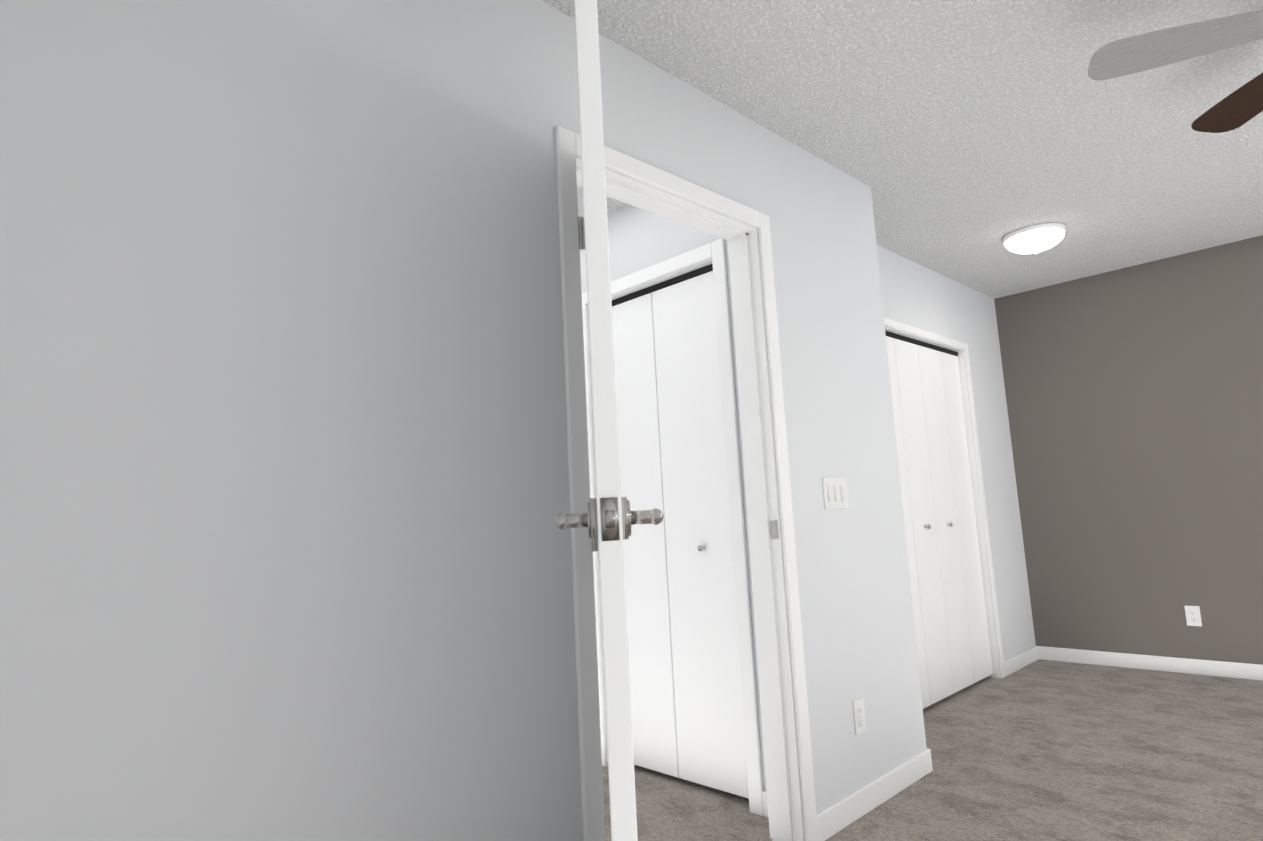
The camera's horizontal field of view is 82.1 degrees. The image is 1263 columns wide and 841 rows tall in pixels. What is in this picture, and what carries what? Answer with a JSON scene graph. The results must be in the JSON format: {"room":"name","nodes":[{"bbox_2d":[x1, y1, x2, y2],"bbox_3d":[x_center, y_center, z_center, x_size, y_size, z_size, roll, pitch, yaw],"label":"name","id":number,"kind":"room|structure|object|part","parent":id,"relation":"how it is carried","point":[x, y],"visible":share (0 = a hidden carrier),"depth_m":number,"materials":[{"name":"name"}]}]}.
{"room":"empty bedroom","nodes":[
{"label":"empty bedroom","id":0,"kind":"room"},
{"bbox_2d":[0,0,926,840],"bbox_3d":[-0.138,0.097,1.923,3.400,2.460,0.120,4,-11,-44],"label":"wall","id":1,"kind":"structure","parent":0,"point":[284,502],"depth_m":1.42,"materials":[{"name":"white paint"}]},
{"bbox_2d":[574,0,637,840],"bbox_3d":[-0.056,0.233,1.424,0.054,2.017,0.830,-3,-8,-3],"label":"door","id":2,"kind":"structure","parent":1,"relation":"in","point":[622,796],"depth_m":1.04,"materials":[{"name":"white wood"}]},
{"bbox_3d":[-0.091,0.284,1.828,0.020,1.670,0.013,-3,-8,-3],"label":"door hinge","id":3,"kind":"part","parent":2,"relation":"part of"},
{"bbox_2d":[554,497,663,541],"bbox_3d":[-0.034,0.150,1.103,0.164,0.064,0.192,-3,-8,-3],"label":"door lever","id":4,"kind":"object","parent":2,"relation":"attached to","point":[609,519],"visible":0.94,"depth_m":1.06,"materials":[{"name":"silver metal"}]},
{"bbox_2d":[555,126,818,840],"bbox_3d":[0.150,0.294,2.168,0.957,2.106,0.150,4,-11,-44],"label":"door frame","id":5,"kind":"structure","parent":1,"relation":"attached to","point":[568,146],"depth_m":2.35,"materials":[{"name":"white wood"}]},
{"bbox_3d":[0.476,0.364,2.418,0.001,0.060,0.028,4,-11,-44],"label":"door jamb strike","id":6,"kind":"part","parent":5,"relation":"part of","materials":[{"name":"silver metal"}]},
{"bbox_2d":[822,478,848,508],"bbox_3d":[0.755,0.267,2.671,0.162,0.114,0.013,4,-11,-44],"label":"light switch","id":7,"kind":"object","parent":1,"relation":"attached to","point":[835,494],"visible":1,"depth_m":2.66,"materials":[{"name":"white plastic"}]},
{"bbox_2d":[853,698,865,734],"bbox_3d":[0.816,1.056,2.589,0.070,0.114,0.008,4,-11,-44],"label":"outlet","id":8,"kind":"object","parent":1,"relation":"attached to","point":[859,716],"visible":1,"depth_m":2.58,"materials":[{"name":"white plastic"}]},
{"bbox_2d":[817,748,932,840],"bbox_3d":[0.895,1.336,2.614,0.844,0.085,0.012,4,-11,-44],"label":"baseboard","id":9,"kind":"structure","parent":1,"relation":"attached to","point":[835,818],"depth_m":2.56,"materials":[{"name":"white wood"}]},
{"bbox_2d":[580,204,766,790],"bbox_3d":[-0.504,0.357,3.739,0.120,2.460,3.030,4,-11,-44],"label":"wall","id":10,"kind":"structure","parent":0,"point":[640,239],"depth_m":3.11,"materials":[{"name":"white paint"}]},
{"bbox_2d":[612,293,704,777],"bbox_3d":[0.083,0.446,3.088,0.059,2.010,0.597,4,-11,-44],"label":"closet door","id":11,"kind":"structure","parent":10,"relation":"in","point":[651,666],"depth_m":3.11,"materials":[{"name":"white wood"}]},
{"bbox_3d":[0.275,0.504,2.863,0.029,0.026,0.026,4,-11,-44],"label":"knob","id":12,"kind":"part","parent":11,"relation":"part of","materials":[{"name":"silver metal"}]},
{"bbox_2d":[612,264,712,305],"bbox_3d":[0.096,-0.574,3.177,0.034,0.023,0.756,4,-11,-44],"label":"door track","id":13,"kind":"object","parent":10,"relation":"attached to","point":[672,281],"visible":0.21,"depth_m":3.11,"materials":[{"name":"black metal"}]},
{"bbox_2d":[582,238,763,815],"bbox_3d":[0.154,0.427,3.051,0.120,2.075,0.790,4,-11,-44],"label":"door frame","id":14,"kind":"structure","parent":10,"relation":"attached to","point":[665,277],"depth_m":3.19,"materials":[{"name":"white wood"}]},
{"bbox_2d":[652,271,748,798],"bbox_3d":[0.279,0.412,2.909,0.030,2.010,0.374,4,-11,-44],"label":"closet door","id":15,"kind":"structure","parent":10,"relation":"in","point":[708,696],"depth_m":2.90,"materials":[{"name":"white wood"}]},
{"bbox_2d":[762,790,768,817],"bbox_3d":[0.513,1.342,2.511,0.012,0.085,0.134,4,-11,-44],"label":"baseboard","id":16,"kind":"structure","parent":10,"relation":"attached to","point":[765,802],"depth_m":2.55,"materials":[{"name":"white wood"}]},
{"bbox_2d":[541,0,1262,298],"bbox_3d":[0.840,-1.137,2.739,6.100,0.100,6.700,4,-11,-44],"label":"ceiling","id":17,"kind":"structure","parent":0,"point":[961,138],"depth_m":2.65,"materials":[{"name":"white paint"}]},
{"bbox_2d":[1002,223,1066,254],"bbox_3d":[2.159,-0.941,3.881,0.304,0.119,0.304,4,-11,-44],"label":"dome ceiling light","id":18,"kind":"object","parent":17,"relation":"attached to","point":[1035,239],"visible":1,"depth_m":3.80,"materials":[{"name":"white glass"}]},
{"bbox_2d":[1088,10,1262,132],"bbox_3d":[1.903,-1.101,1.785,1.256,0.330,1.275,4,-11,-44],"label":"fan","id":19,"kind":"object","parent":17,"relation":"hanging from","point":[1239,107],"visible":1,"depth_m":2.01,"materials":[{"name":"brown wood"}]},
{"bbox_2d":[602,659,1262,840],"bbox_3d":[0.970,1.397,2.402,6.100,0.100,6.700,4,-11,-44],"label":"floor","id":20,"kind":"structure","parent":0,"point":[1042,750],"depth_m":2.82,"materials":[{"name":"carpet"}]},
{"bbox_2d":[877,245,1035,660],"bbox_3d":[1.718,0.300,4.167,2.400,2.460,0.120,4,-11,-44],"label":"wall","id":21,"kind":"structure","parent":0,"point":[914,294],"depth_m":4.66,"materials":[{"name":"white paint"}]},
{"bbox_2d":[886,336,952,708],"bbox_3d":[1.561,0.513,3.939,0.735,1.950,0.049,3,-10,-40],"label":"closet door","id":22,"kind":"structure","parent":21,"relation":"in","point":[913,575],"depth_m":3.84,"materials":[{"name":"white wood"}]},
{"bbox_3d":[1.724,0.590,4.065,0.315,0.026,0.029,4,-11,-44],"label":"knob","id":23,"kind":"part","parent":22,"relation":"part of","materials":[{"name":"silver metal"}]},
{"bbox_2d":[885,331,957,355],"bbox_3d":[1.650,-0.454,4.225,1.156,0.023,0.034,4,-11,-44],"label":"door track","id":24,"kind":"object","parent":21,"relation":"attached to","point":[917,342],"visible":0.5,"depth_m":4.24,"materials":[{"name":"black metal"}]},
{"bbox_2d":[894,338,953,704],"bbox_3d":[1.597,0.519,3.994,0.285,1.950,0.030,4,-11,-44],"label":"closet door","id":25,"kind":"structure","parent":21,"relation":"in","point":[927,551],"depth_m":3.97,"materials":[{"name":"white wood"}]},
{"bbox_2d":[884,317,1005,677],"bbox_3d":[1.693,0.518,4.103,1.190,2.015,0.120,4,-11,-44],"label":"door frame","id":26,"kind":"structure","parent":21,"relation":"attached to","point":[980,527],"depth_m":4.46,"materials":[{"name":"white wood"}]},
{"bbox_2d":[917,345,973,692],"bbox_3d":[1.804,0.535,4.195,0.285,1.950,0.030,4,-11,-44],"label":"closet door","id":27,"kind":"structure","parent":21,"relation":"in","point":[949,548],"depth_m":4.17,"materials":[{"name":"white wood"}]},
{"bbox_2d":[938,351,992,682],"bbox_3d":[2.012,0.551,4.395,0.285,1.950,0.030,4,-11,-44],"label":"closet door","id":28,"kind":"structure","parent":21,"relation":"in","point":[968,537],"depth_m":4.37,"materials":[{"name":"white wood"}]},
{"bbox_2d":[1004,646,1038,675],"bbox_3d":[2.459,1.516,4.577,0.608,0.085,0.012,4,-11,-44],"label":"baseboard","id":29,"kind":"structure","parent":21,"relation":"attached to","point":[1020,660],"depth_m":4.56,"materials":[{"name":"white wood"}]},
{"bbox_2d":[994,235,1262,664],"bbox_3d":[3.917,0.129,3.719,0.120,2.460,3.850,4,-11,-44],"label":"wall","id":30,"kind":"structure","parent":0,"point":[1134,397],"depth_m":4.43,"materials":[{"name":"grey paint"}]},
{"bbox_2d":[1037,646,1262,680],"bbox_3d":[3.971,1.293,3.474,0.012,0.085,3.730,4,-11,-44],"label":"baseboard","id":31,"kind":"structure","parent":30,"relation":"attached to","point":[1203,667],"depth_m":4.33,"materials":[{"name":"white wood"}]},
{"bbox_2d":[1184,606,1201,625],"bbox_3d":[3.267,1.137,4.218,0.008,0.114,0.070,4,-11,-44],"label":"electrical outlet","id":32,"kind":"object","parent":30,"relation":"attached to","point":[1193,615],"visible":1,"depth_m":4.21,"materials":[{"name":"white plastic"}]}
]}

